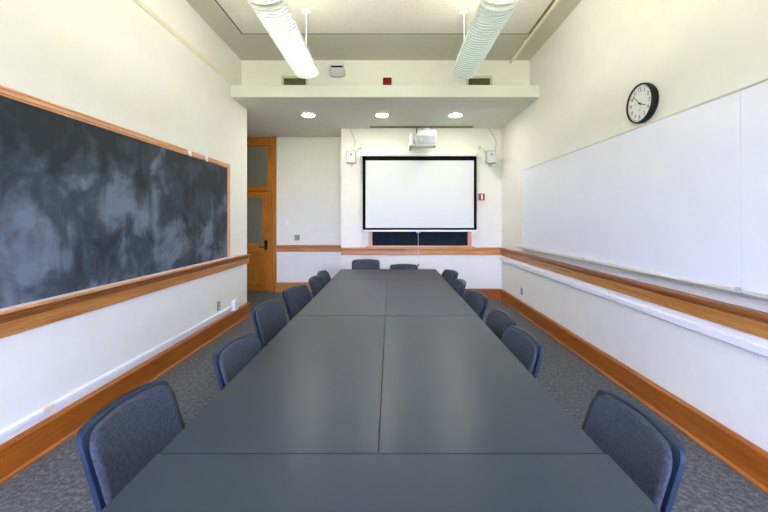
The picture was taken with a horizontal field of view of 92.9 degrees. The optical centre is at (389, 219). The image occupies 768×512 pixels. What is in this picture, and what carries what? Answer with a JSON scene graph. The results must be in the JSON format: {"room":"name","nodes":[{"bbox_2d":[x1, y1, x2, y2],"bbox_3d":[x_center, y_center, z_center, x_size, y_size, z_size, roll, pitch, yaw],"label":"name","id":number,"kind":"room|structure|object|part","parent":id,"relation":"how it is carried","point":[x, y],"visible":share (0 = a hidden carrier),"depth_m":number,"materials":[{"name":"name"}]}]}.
{"room":"seminar room","nodes":[
{"label":"seminar room","id":0,"kind":"room"},
{"bbox_2d":[0,0,246,444],"bbox_3d":[-2.375,-0.518,1.785,0.150,4.110,8.170,0,0,0],"label":"wall","id":1,"kind":"structure","parent":0,"point":[111,61],"depth_m":3.12,"materials":[{"name":"paint"}]},
{"bbox_2d":[0,299,238,438],"bbox_3d":[-2.275,1.250,1.615,0.050,0.145,7.630,0,0,0],"label":"cable raceway","id":2,"kind":"object","parent":1,"relation":"attached to","point":[234,306],"visible":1,"depth_m":2.85,"materials":[{"name":"white plastic"}]},
{"bbox_2d":[0,85,243,314],"bbox_3d":[-2.252,-0.131,1.950,0.095,1.344,7.100,0,0,0],"label":"chalkboard","id":3,"kind":"object","parent":1,"relation":"attached to","point":[89,204],"visible":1,"depth_m":2.80,"materials":[{"name":"stone"}]},
{"bbox_3d":[-2.283,-0.760,1.792,0.034,0.062,6.785,0,0,0],"label":"rail","id":4,"kind":"part","parent":3,"relation":"part of","materials":[{"name":"brown wood"}]},
{"bbox_2d":[0,255,243,314],"bbox_3d":[-2.252,0.530,1.950,0.095,0.022,7.100,0,0,0],"label":"chalk tray","id":5,"kind":"object","parent":3,"relation":"on","point":[37,301],"depth_m":2.81,"materials":[{"name":"brown wood"}]},
{"bbox_3d":[-2.282,-0.098,5.150,0.036,1.262,0.070,0,0,0],"label":"rail","id":6,"kind":"part","parent":3,"relation":"part of","materials":[{"name":"brown wood"}]},
{"bbox_2d":[0,254,250,338],"bbox_3d":[-2.287,0.650,1.800,0.026,0.090,8.200,0,0,0],"label":"trim","id":7,"kind":"structure","parent":1,"relation":"attached to","point":[9,328],"depth_m":2.83,"materials":[{"name":"brown wood"}]},
{"bbox_2d":[0,302,250,485],"bbox_3d":[-2.277,1.432,1.800,0.046,0.210,8.200,0,0,0],"label":"baseboard","id":8,"kind":"structure","parent":1,"relation":"attached to","point":[18,453],"depth_m":2.78,"materials":[{"name":"brown wood"}]},
{"bbox_2d":[133,0,231,83],"bbox_3d":[-2.286,-1.986,1.485,0.028,0.045,7.570,0,0,0],"label":"trim","id":9,"kind":"structure","parent":1,"relation":"attached to","point":[141,4],"depth_m":3.93,"materials":[{"name":"beige plastic"}]},
{"bbox_2d":[277,137,340,281],"bbox_3d":[-2.565,-0.129,7.865,3.270,3.332,0.150,0,0,0],"label":"wall","id":10,"kind":"structure","parent":0,"point":[308,168],"depth_m":7.79,"materials":[{"name":"paint"}]},
{"bbox_2d":[247,137,276,291],"bbox_3d":[-3.060,-0.118,7.806,1.284,3.310,0.169,0,0,0],"label":"door","id":11,"kind":"structure","parent":10,"relation":"in","point":[261,151],"depth_m":7.79,"materials":[{"name":"brown wood"}]},
{"bbox_3d":[-3.060,0.458,7.817,0.658,2.142,0.045,0,0,0],"label":"rail","id":12,"kind":"part","parent":11,"relation":"part of","materials":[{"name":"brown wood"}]},
{"bbox_3d":[-3.060,1.004,7.820,0.658,0.665,0.020,0,0,0],"label":"panel","id":13,"kind":"part","parent":11,"relation":"part of","materials":[{"name":"brown wood"}]},
{"bbox_3d":[-3.060,0.019,7.816,0.658,0.985,0.008,0,0,0],"label":"pane","id":14,"kind":"part","parent":11,"relation":"part of","materials":[{"name":"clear glass"}]},
{"bbox_3d":[-3.055,-1.149,7.814,0.874,0.852,0.008,0,0,0],"label":"transom pane","id":15,"kind":"part","parent":11,"relation":"part of","materials":[{"name":"clear glass"}]},
{"bbox_3d":[-3.060,-1.157,7.815,0.944,0.897,0.050,0,0,0],"label":"transom sash","id":16,"kind":"part","parent":11,"relation":"part of","materials":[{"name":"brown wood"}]},
{"bbox_3d":[-2.648,0.534,7.789,0.070,0.205,0.014,0,0,0],"label":"lock plate","id":17,"kind":"part","parent":11,"relation":"part of","materials":[{"name":"black plastic"}]},
{"bbox_2d":[276,282,311,291],"bbox_3d":[-1.683,1.432,7.767,1.469,0.210,0.046,0,0,0],"label":"baseboard","id":18,"kind":"structure","parent":10,"relation":"attached to","point":[280,286],"depth_m":7.76,"materials":[{"name":"brown wood"}]},
{"bbox_2d":[294,235,299,241],"bbox_3d":[-1.981,0.390,7.784,0.116,0.157,0.012,0,0,0],"label":"control plate","id":19,"kind":"object","parent":10,"relation":"attached to","point":[296,237],"visible":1,"depth_m":7.78,"materials":[{"name":"grey plastic"}]},
{"bbox_2d":[276,245,340,251],"bbox_3d":[-1.683,0.604,7.763,1.469,0.147,0.055,0,0,0],"label":"trim","id":20,"kind":"structure","parent":10,"relation":"attached to","point":[279,248],"depth_m":7.76,"materials":[{"name":"brown wood"}]},
{"bbox_2d":[0,292,767,511],"bbox_3d":[-0.850,1.587,3.500,6.700,0.100,12.200,0,0,0],"label":"floor","id":21,"kind":"structure","parent":0,"point":[57,481],"depth_m":2.39,"materials":[{"name":"carpet"}]},
{"bbox_2d":[76,380,184,511],"bbox_3d":[-0.876,1.142,1.514,0.537,0.790,0.480,0,0,2],"label":"chair","id":22,"kind":"object","parent":21,"relation":"on","point":[116,443],"visible":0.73,"depth_m":1.46,"materials":[{"name":"fabric"}]},
{"bbox_2d":[212,332,262,390],"bbox_3d":[-0.743,1.142,2.240,0.537,0.790,0.480,0,0,7],"label":"chair","id":23,"kind":"object","parent":21,"relation":"on","point":[235,353],"visible":0.38,"depth_m":2.20,"materials":[{"name":"fabric"}]},
{"bbox_2d":[251,299,287,347],"bbox_3d":[-0.889,1.137,3.201,0.537,0.800,0.480,0,0,9],"label":"chair","id":24,"kind":"object","parent":21,"relation":"on","point":[268,317],"visible":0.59,"depth_m":3.19,"materials":[{"name":"fabric"}]},
{"bbox_2d":[160,315,384,453],"bbox_3d":[-0.416,1.169,2.156,0.752,0.737,1.811,0,0,0],"label":"conference table","id":25,"kind":"object","parent":21,"relation":"on","point":[315,387],"visible":0.98,"depth_m":1.63,"materials":[{"name":"laminate"}]},
{"bbox_2d":[282,285,311,320],"bbox_3d":[-0.846,1.142,3.989,0.537,0.790,0.480,0,0,17],"label":"chair","id":26,"kind":"object","parent":21,"relation":"on","point":[296,298],"visible":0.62,"depth_m":3.99,"materials":[{"name":"fabric"}]},
{"bbox_2d":[308,275,325,297],"bbox_3d":[-0.765,1.142,4.768,0.537,0.790,0.480,0,0,7],"label":"chair","id":27,"kind":"object","parent":21,"relation":"on","point":[317,283],"visible":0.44,"depth_m":4.74,"materials":[{"name":"fabric"}]},
{"bbox_2d":[317,270,330,284],"bbox_3d":[-0.764,1.142,5.286,0.537,0.790,0.480,0,0,4],"label":"chair","id":28,"kind":"object","parent":21,"relation":"on","point":[326,276],"visible":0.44,"depth_m":5.36,"materials":[{"name":"fabric"}]},
{"bbox_2d":[297,280,386,314],"bbox_3d":[-0.414,1.169,3.978,0.748,0.737,1.832,0,0,0],"label":"conference table","id":29,"kind":"object","parent":21,"relation":"on","point":[338,297],"visible":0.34,"depth_m":3.67,"materials":[{"name":"laminate"}]},
{"bbox_2d":[352,259,379,268],"bbox_3d":[-0.415,1.106,6.059,0.480,0.861,0.537,0,0,0],"label":"chair","id":30,"kind":"object","parent":21,"relation":"on","point":[358,263],"visible":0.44,"depth_m":6.24,"materials":[{"name":"fabric"}]},
{"bbox_2d":[101,454,660,511],"bbox_3d":[-0.025,1.169,0.870,1.543,0.737,0.759,0,0,0],"label":"conference table","id":31,"kind":"object","parent":21,"relation":"on","point":[168,482],"visible":1,"depth_m":1.10,"materials":[{"name":"laminate"}]},
{"bbox_2d":[331,269,444,279],"bbox_3d":[-0.025,1.169,5.415,1.539,0.737,1.039,0,0,0],"label":"conference table","id":32,"kind":"object","parent":21,"relation":"on","point":[343,274],"visible":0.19,"depth_m":5.36,"materials":[{"name":"laminate"}]},
{"bbox_2d":[390,264,417,268],"bbox_3d":[0.236,1.148,6.059,0.480,0.778,0.537,0,0,0],"label":"chair","id":33,"kind":"object","parent":21,"relation":"on","point":[393,266],"visible":0.31,"depth_m":6.25,"materials":[{"name":"fabric"}]},
{"bbox_2d":[385,280,476,315],"bbox_3d":[0.350,1.169,3.978,0.780,0.737,1.832,0,0,0],"label":"conference table","id":34,"kind":"object","parent":21,"relation":"on","point":[403,297],"visible":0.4,"depth_m":3.67,"materials":[{"name":"laminate"}]},
{"bbox_2d":[441,269,457,285],"bbox_3d":[0.691,1.142,5.340,0.537,0.790,0.480,0,0,-14],"label":"chair","id":35,"kind":"object","parent":21,"relation":"on","point":[448,275],"visible":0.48,"depth_m":5.36,"materials":[{"name":"fabric"}]},
{"bbox_2d":[451,278,465,296],"bbox_3d":[0.656,1.142,4.511,0.537,0.790,0.480,0,0,-2],"label":"chair","id":36,"kind":"object","parent":21,"relation":"on","point":[459,285],"visible":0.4,"depth_m":4.48,"materials":[{"name":"fabric"}]},
{"bbox_2d":[462,290,487,320],"bbox_3d":[0.681,1.142,3.712,0.537,0.790,0.480,0,0,-13],"label":"chair","id":37,"kind":"object","parent":21,"relation":"on","point":[477,300],"visible":0.32,"depth_m":3.69,"materials":[{"name":"fabric"}]},
{"bbox_2d":[379,315,603,453],"bbox_3d":[0.348,1.169,2.156,0.776,0.737,1.811,0,0,0],"label":"conference table","id":38,"kind":"object","parent":21,"relation":"on","point":[450,385],"visible":0.98,"depth_m":1.63,"materials":[{"name":"laminate"}]},
{"bbox_2d":[485,309,515,339],"bbox_3d":[0.684,1.142,2.893,0.537,0.790,0.480,0,0,-3],"label":"chair","id":39,"kind":"object","parent":21,"relation":"on","point":[498,320],"visible":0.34,"depth_m":2.92,"materials":[{"name":"fabric"}]},
{"bbox_2d":[501,326,543,378],"bbox_3d":[0.672,1.142,2.386,0.537,0.790,0.480,0,0,-6],"label":"chair","id":40,"kind":"object","parent":21,"relation":"on","point":[524,345],"visible":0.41,"depth_m":2.34,"materials":[{"name":"fabric"}]},
{"bbox_2d":[582,389,686,511],"bbox_3d":[0.745,1.142,1.426,0.537,0.790,0.480,0,0,0],"label":"chair","id":41,"kind":"object","parent":21,"relation":"on","point":[653,457],"visible":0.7,"depth_m":1.36,"materials":[{"name":"fabric"}]},
{"bbox_2d":[186,0,581,59],"bbox_3d":[-0.050,-2.548,1.625,4.900,0.150,8.450,0,0,0],"label":"ceiling","id":42,"kind":"structure","parent":0,"point":[245,46],"depth_m":5.09,"materials":[{"name":"paint"}]},
{"bbox_2d":[215,0,553,33],"bbox_3d":[-0.060,-2.468,1.320,3.810,0.010,7.040,0,0,0],"label":"trim","id":43,"kind":"structure","parent":42,"relation":"attached to","point":[215,0],"depth_m":4.40,"materials":[{"name":"beige paint"}]},
{"bbox_2d":[217,0,552,33],"bbox_3d":[-0.060,-2.461,1.305,3.760,0.008,7.010,0,0,0],"label":"ceiling panel","id":44,"kind":"object","parent":42,"relation":"attached to","point":[327,16],"visible":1,"depth_m":4.41,"materials":[{"name":"beige paint"}]},
{"bbox_2d":[247,0,281,5],"bbox_3d":[-0.985,-2.068,2.180,0.296,0.778,1.368,0,0,0],"label":"pendant light","id":45,"kind":"object","parent":44,"relation":"hanging from","point":[255,2],"visible":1,"depth_m":2.84,"materials":[{"name":"white metal"}]},
{"bbox_2d":[249,0,319,78],"bbox_3d":[-0.985,-2.068,3.639,0.296,0.778,1.426,0,0,0],"label":"pendant light","id":46,"kind":"object","parent":44,"relation":"hanging from","point":[277,20],"visible":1,"depth_m":3.42,"materials":[{"name":"white metal"}]},
{"bbox_3d":[-0.985,-2.144,4.290,0.013,0.625,0.013,0,0,-22],"label":"hanger rod","id":47,"kind":"part","parent":46,"relation":"part of","materials":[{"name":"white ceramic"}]},
{"bbox_2d":[451,0,516,79],"bbox_3d":[0.872,-2.068,3.645,0.296,0.778,1.438,0,0,0],"label":"pendant light","id":48,"kind":"object","parent":44,"relation":"hanging from","point":[489,20],"visible":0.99,"depth_m":3.42,"materials":[{"name":"white metal"}]},
{"bbox_2d":[484,0,517,5],"bbox_3d":[0.872,-2.068,2.180,0.296,0.778,1.368,0,0,0],"label":"pendant light","id":49,"kind":"object","parent":44,"relation":"hanging from","point":[492,2],"visible":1,"depth_m":2.84,"materials":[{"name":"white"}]},
{"bbox_2d":[509,0,559,63],"bbox_3d":[1.860,-2.438,1.725,0.050,0.054,7.850,0,0,0],"label":"conduit","id":50,"kind":"object","parent":42,"relation":"attached to","point":[556,1],"visible":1,"depth_m":4.64,"materials":[{"name":"beige plastic"}]},
{"bbox_2d":[231,85,538,136],"bbox_3d":[-1.020,-1.863,6.605,6.360,0.175,2.670,0,0,0],"label":"ceiling","id":51,"kind":"structure","parent":0,"point":[272,110],"depth_m":5.66,"materials":[{"name":"paint"}]},
{"bbox_2d":[301,113,315,116],"bbox_3d":[-1.378,-1.770,6.170,0.240,0.010,0.240,0,0,0],"label":"recessed light","id":52,"kind":"object","parent":51,"relation":"in","point":[302,114],"visible":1,"depth_m":6.17,"materials":[{"name":"white glass"}]},
{"bbox_2d":[375,113,388,116],"bbox_3d":[-0.135,-1.770,6.170,0.240,0.010,0.240,0,0,0],"label":"recessed light","id":53,"kind":"object","parent":51,"relation":"in","point":[377,114],"visible":1,"depth_m":6.17,"materials":[{"name":"white glass"}]},
{"bbox_2d":[370,126,473,127],"bbox_3d":[0.601,-1.768,6.940,1.960,0.014,0.100,0,0,0],"label":"ceiling vent","id":54,"kind":"object","parent":51,"relation":"in","point":[370,126],"visible":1,"depth_m":6.89,"materials":[{"name":"grey metal"}]},
{"bbox_2d":[448,113,462,116],"bbox_3d":[1.107,-1.770,6.170,0.240,0.010,0.240,0,0,0],"label":"recessed light","id":55,"kind":"object","parent":51,"relation":"in","point":[451,114],"visible":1,"depth_m":6.17,"materials":[{"name":"white glass"}]},
{"bbox_2d":[241,60,529,84],"bbox_3d":[-0.070,-2.227,5.725,4.460,0.593,0.150,0,0,0],"label":"wall","id":56,"kind":"structure","parent":0,"point":[253,72],"depth_m":5.65,"materials":[{"name":"paint"}]},
{"bbox_2d":[281,76,307,84],"bbox_3d":[-1.472,-2.117,5.643,0.418,0.222,0.014,0,0,0],"label":"air vent","id":57,"kind":"object","parent":56,"relation":"in","point":[285,80],"visible":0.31,"depth_m":5.64,"materials":[{"name":"brown metal"}]},
{"bbox_2d":[284,78,305,84],"bbox_3d":[-1.472,-2.111,5.644,0.358,0.170,0.012,0,0,0],"label":"grille","id":58,"kind":"object","parent":57,"relation":"attached to","point":[287,81],"depth_m":5.65,"materials":[{"name":"metal"}]},
{"bbox_2d":[329,63,344,77],"bbox_3d":[-0.814,-2.297,5.600,0.250,0.197,0.100,0,0,0],"label":"sensor","id":59,"kind":"object","parent":56,"relation":"attached to","point":[336,70],"visible":1,"depth_m":5.57,"materials":[{"name":"white plastic"}]},
{"bbox_2d":[383,78,390,84],"bbox_3d":[-0.043,-2.129,5.628,0.132,0.126,0.044,0,0,0],"label":"fire alarm","id":60,"kind":"object","parent":56,"relation":"attached to","point":[386,81],"visible":0.84,"depth_m":5.61,"materials":[{"name":"red plastic"}]},
{"bbox_2d":[466,76,491,84],"bbox_3d":[1.378,-2.117,5.643,0.409,0.222,0.014,0,0,0],"label":"air vent","id":61,"kind":"object","parent":56,"relation":"in","point":[476,80],"visible":0.44,"depth_m":5.64,"materials":[{"name":"brown metal"}]},
{"bbox_2d":[468,78,489,84],"bbox_3d":[1.378,-2.111,5.644,0.349,0.170,0.012,0,0,0],"label":"grille","id":62,"kind":"object","parent":61,"relation":"attached to","point":[472,81],"depth_m":5.65,"materials":[{"name":"metal"}]},
{"bbox_2d":[341,128,501,288],"bbox_3d":[0.630,-0.129,7.505,3.159,3.332,0.870,0,0,0],"label":"wall","id":63,"kind":"structure","parent":0,"point":[478,271],"depth_m":7.07,"materials":[{"name":"paint"}]},
{"bbox_2d":[347,129,361,166],"bbox_3d":[-0.673,-1.393,6.926,0.273,0.765,0.288,0,0,0],"label":"wall speaker","id":64,"kind":"object","parent":63,"relation":"attached to","point":[351,154],"visible":1,"depth_m":6.79,"materials":[{"name":"grey plastic"}]},
{"bbox_2d":[347,151,354,161],"bbox_3d":[-0.726,-1.180,6.790,0.156,0.216,0.008,0,0,0],"label":"grille","id":65,"kind":"object","parent":64,"relation":"attached to","point":[350,154],"depth_m":6.79,"materials":[{"name":"grey plastic"}]},
{"bbox_2d":[341,247,404,254],"bbox_3d":[-0.332,0.604,7.043,1.234,0.147,0.055,0,0,0],"label":"trim","id":66,"kind":"structure","parent":63,"relation":"attached to","point":[344,250],"depth_m":7.04,"materials":[{"name":"brown wood"}]},
{"bbox_2d":[361,153,477,265],"bbox_3d":[0.559,-0.200,7.000,2.209,2.165,0.140,0,0,0],"label":"projection screen","id":67,"kind":"object","parent":63,"relation":"attached to","point":[403,192],"visible":0.99,"depth_m":6.98,"materials":[{"name":"white fabric"}]},
{"bbox_2d":[366,232,474,247],"bbox_3d":[0.581,-0.120,7.037,2.104,1.300,0.065,0,0,0],"label":"chalkboard","id":68,"kind":"object","parent":63,"relation":"attached to","point":[376,239],"visible":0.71,"depth_m":7.06,"materials":[{"name":"stone"}]},
{"bbox_3d":[-0.376,-0.120,7.055,0.070,1.300,0.030,0,0,0],"label":"rail","id":69,"kind":"part","parent":68,"relation":"part of","materials":[{"name":"brown wood"}]},
{"bbox_2d":[366,246,474,247],"bbox_3d":[0.581,0.512,7.037,2.104,0.035,0.065,0,0,0],"label":"chalk tray","id":70,"kind":"object","parent":68,"relation":"on","point":[366,246],"depth_m":7.01,"materials":[{"name":"brown wood"}]},
{"bbox_3d":[1.538,-0.120,7.055,0.070,1.300,0.030,0,0,0],"label":"rail","id":71,"kind":"part","parent":68,"relation":"part of","materials":[{"name":"brown wood"}]},
{"bbox_2d":[409,128,436,150],"bbox_3d":[0.594,-1.550,6.772,0.483,0.452,0.595,0,0,0],"label":"projector","id":72,"kind":"object","parent":63,"relation":"attached to","point":[426,137],"visible":1,"depth_m":6.49,"materials":[{"name":"grey plastic"}]},
{"bbox_3d":[0.588,-1.333,6.605,0.472,0.018,0.230,0,0,0],"label":"plate","id":73,"kind":"part","parent":72,"relation":"part of","materials":[{"name":"grey plastic"}]},
{"bbox_3d":[0.638,-1.431,6.493,0.334,0.149,0.014,0,0,0],"label":"panel","id":74,"kind":"part","parent":72,"relation":"part of","materials":[{"name":"grey plastic"}]},
{"bbox_2d":[405,247,500,254],"bbox_3d":[1.212,0.604,7.043,1.855,0.147,0.055,0,0,0],"label":"trim","id":75,"kind":"structure","parent":63,"relation":"attached to","point":[477,250],"depth_m":7.04,"materials":[{"name":"brown wood"}]},
{"bbox_2d":[462,289,499,299],"bbox_3d":[0.591,1.432,7.047,3.079,0.210,0.046,0,0,0],"label":"baseboard","id":76,"kind":"structure","parent":63,"relation":"attached to","point":[492,294],"depth_m":7.04,"materials":[{"name":"brown wood"}]},
{"bbox_2d":[477,194,484,199],"bbox_3d":[1.761,-0.446,7.048,0.135,0.130,0.045,0,0,0],"label":"alarm pull station","id":77,"kind":"object","parent":63,"relation":"attached to","point":[479,196],"visible":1,"depth_m":7.04,"materials":[{"name":"red plastic"}]},
{"bbox_2d":[478,128,495,166],"bbox_3d":[1.882,-1.395,6.926,0.351,0.770,0.288,0,0,0],"label":"wall speaker","id":78,"kind":"object","parent":63,"relation":"attached to","point":[490,155],"visible":1,"depth_m":6.79,"materials":[{"name":"grey plastic"}]},
{"bbox_2d":[487,151,495,161],"bbox_3d":[1.891,-1.180,6.790,0.156,0.216,0.008,0,0,0],"label":"grille","id":79,"kind":"object","parent":78,"relation":"attached to","point":[491,155],"depth_m":6.79,"materials":[{"name":"grey plastic"}]},
{"bbox_2d":[502,0,767,451],"bbox_3d":[2.235,-0.518,2.825,0.150,4.110,10.250,0,0,0],"label":"wall","id":80,"kind":"structure","parent":0,"point":[694,52],"depth_m":3.17,"materials":[{"name":"paint"}]},
{"bbox_2d":[500,289,767,493],"bbox_3d":[2.137,1.432,2.385,0.046,0.210,9.370,0,0,0],"label":"baseboard","id":81,"kind":"structure","parent":80,"relation":"attached to","point":[740,454],"depth_m":2.79,"materials":[{"name":"brown wood"}]},
{"bbox_2d":[500,256,767,357],"bbox_3d":[2.141,0.738,2.430,0.038,0.091,9.260,0,0,0],"label":"cable raceway","id":82,"kind":"object","parent":80,"relation":"attached to","point":[753,344],"visible":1,"depth_m":2.79,"materials":[{"name":"white plastic"}]},
{"bbox_2d":[500,247,767,338],"bbox_3d":[2.147,0.632,2.385,0.026,0.090,9.370,0,0,0],"label":"trim","id":83,"kind":"structure","parent":80,"relation":"attached to","point":[750,326],"depth_m":2.80,"materials":[{"name":"brown wood"}]},
{"bbox_2d":[517,78,767,301],"bbox_3d":[2.120,-0.174,2.280,0.080,1.258,7.429,0,0,0],"label":"whiteboard","id":84,"kind":"object","parent":80,"relation":"attached to","point":[681,196],"visible":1,"depth_m":2.75,"materials":[{"name":"ceramic"}]},
{"bbox_3d":[2.147,-0.183,4.971,0.019,1.216,1.845,0,0,0],"label":"board panel","id":85,"kind":"part","parent":84,"relation":"part of","materials":[{"name":"ceramic"}]},
{"bbox_2d":[517,246,767,301],"bbox_3d":[2.120,0.439,2.288,0.080,0.032,7.415,0,0,0],"label":"marker tray","id":86,"kind":"object","parent":84,"relation":"on","point":[762,295],"depth_m":2.78,"materials":[{"name":"metal"}]},
{"bbox_3d":[2.147,-0.183,2.237,0.026,1.240,7.343,0,0,0],"label":"board frame","id":87,"kind":"part","parent":84,"relation":"part of","materials":[{"name":"metal"}]},
{"bbox_3d":[2.147,-0.183,3.138,0.019,1.216,1.815,0,0,0],"label":"board panel","id":88,"kind":"part","parent":84,"relation":"part of","materials":[{"name":"ceramic"}]},
{"bbox_3d":[2.147,-0.183,1.315,0.019,1.216,1.826,0,0,0],"label":"board panel","id":89,"kind":"part","parent":84,"relation":"part of","materials":[{"name":"ceramic"}]},
{"bbox_2d":[626,82,658,123],"bbox_3d":[2.129,-0.985,3.085,0.062,0.332,0.332,0,0,0],"label":"wall clock","id":90,"kind":"object","parent":80,"relation":"attached to","point":[642,102],"visible":1,"depth_m":3.05,"materials":[{"name":"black plastic"}]}
]}

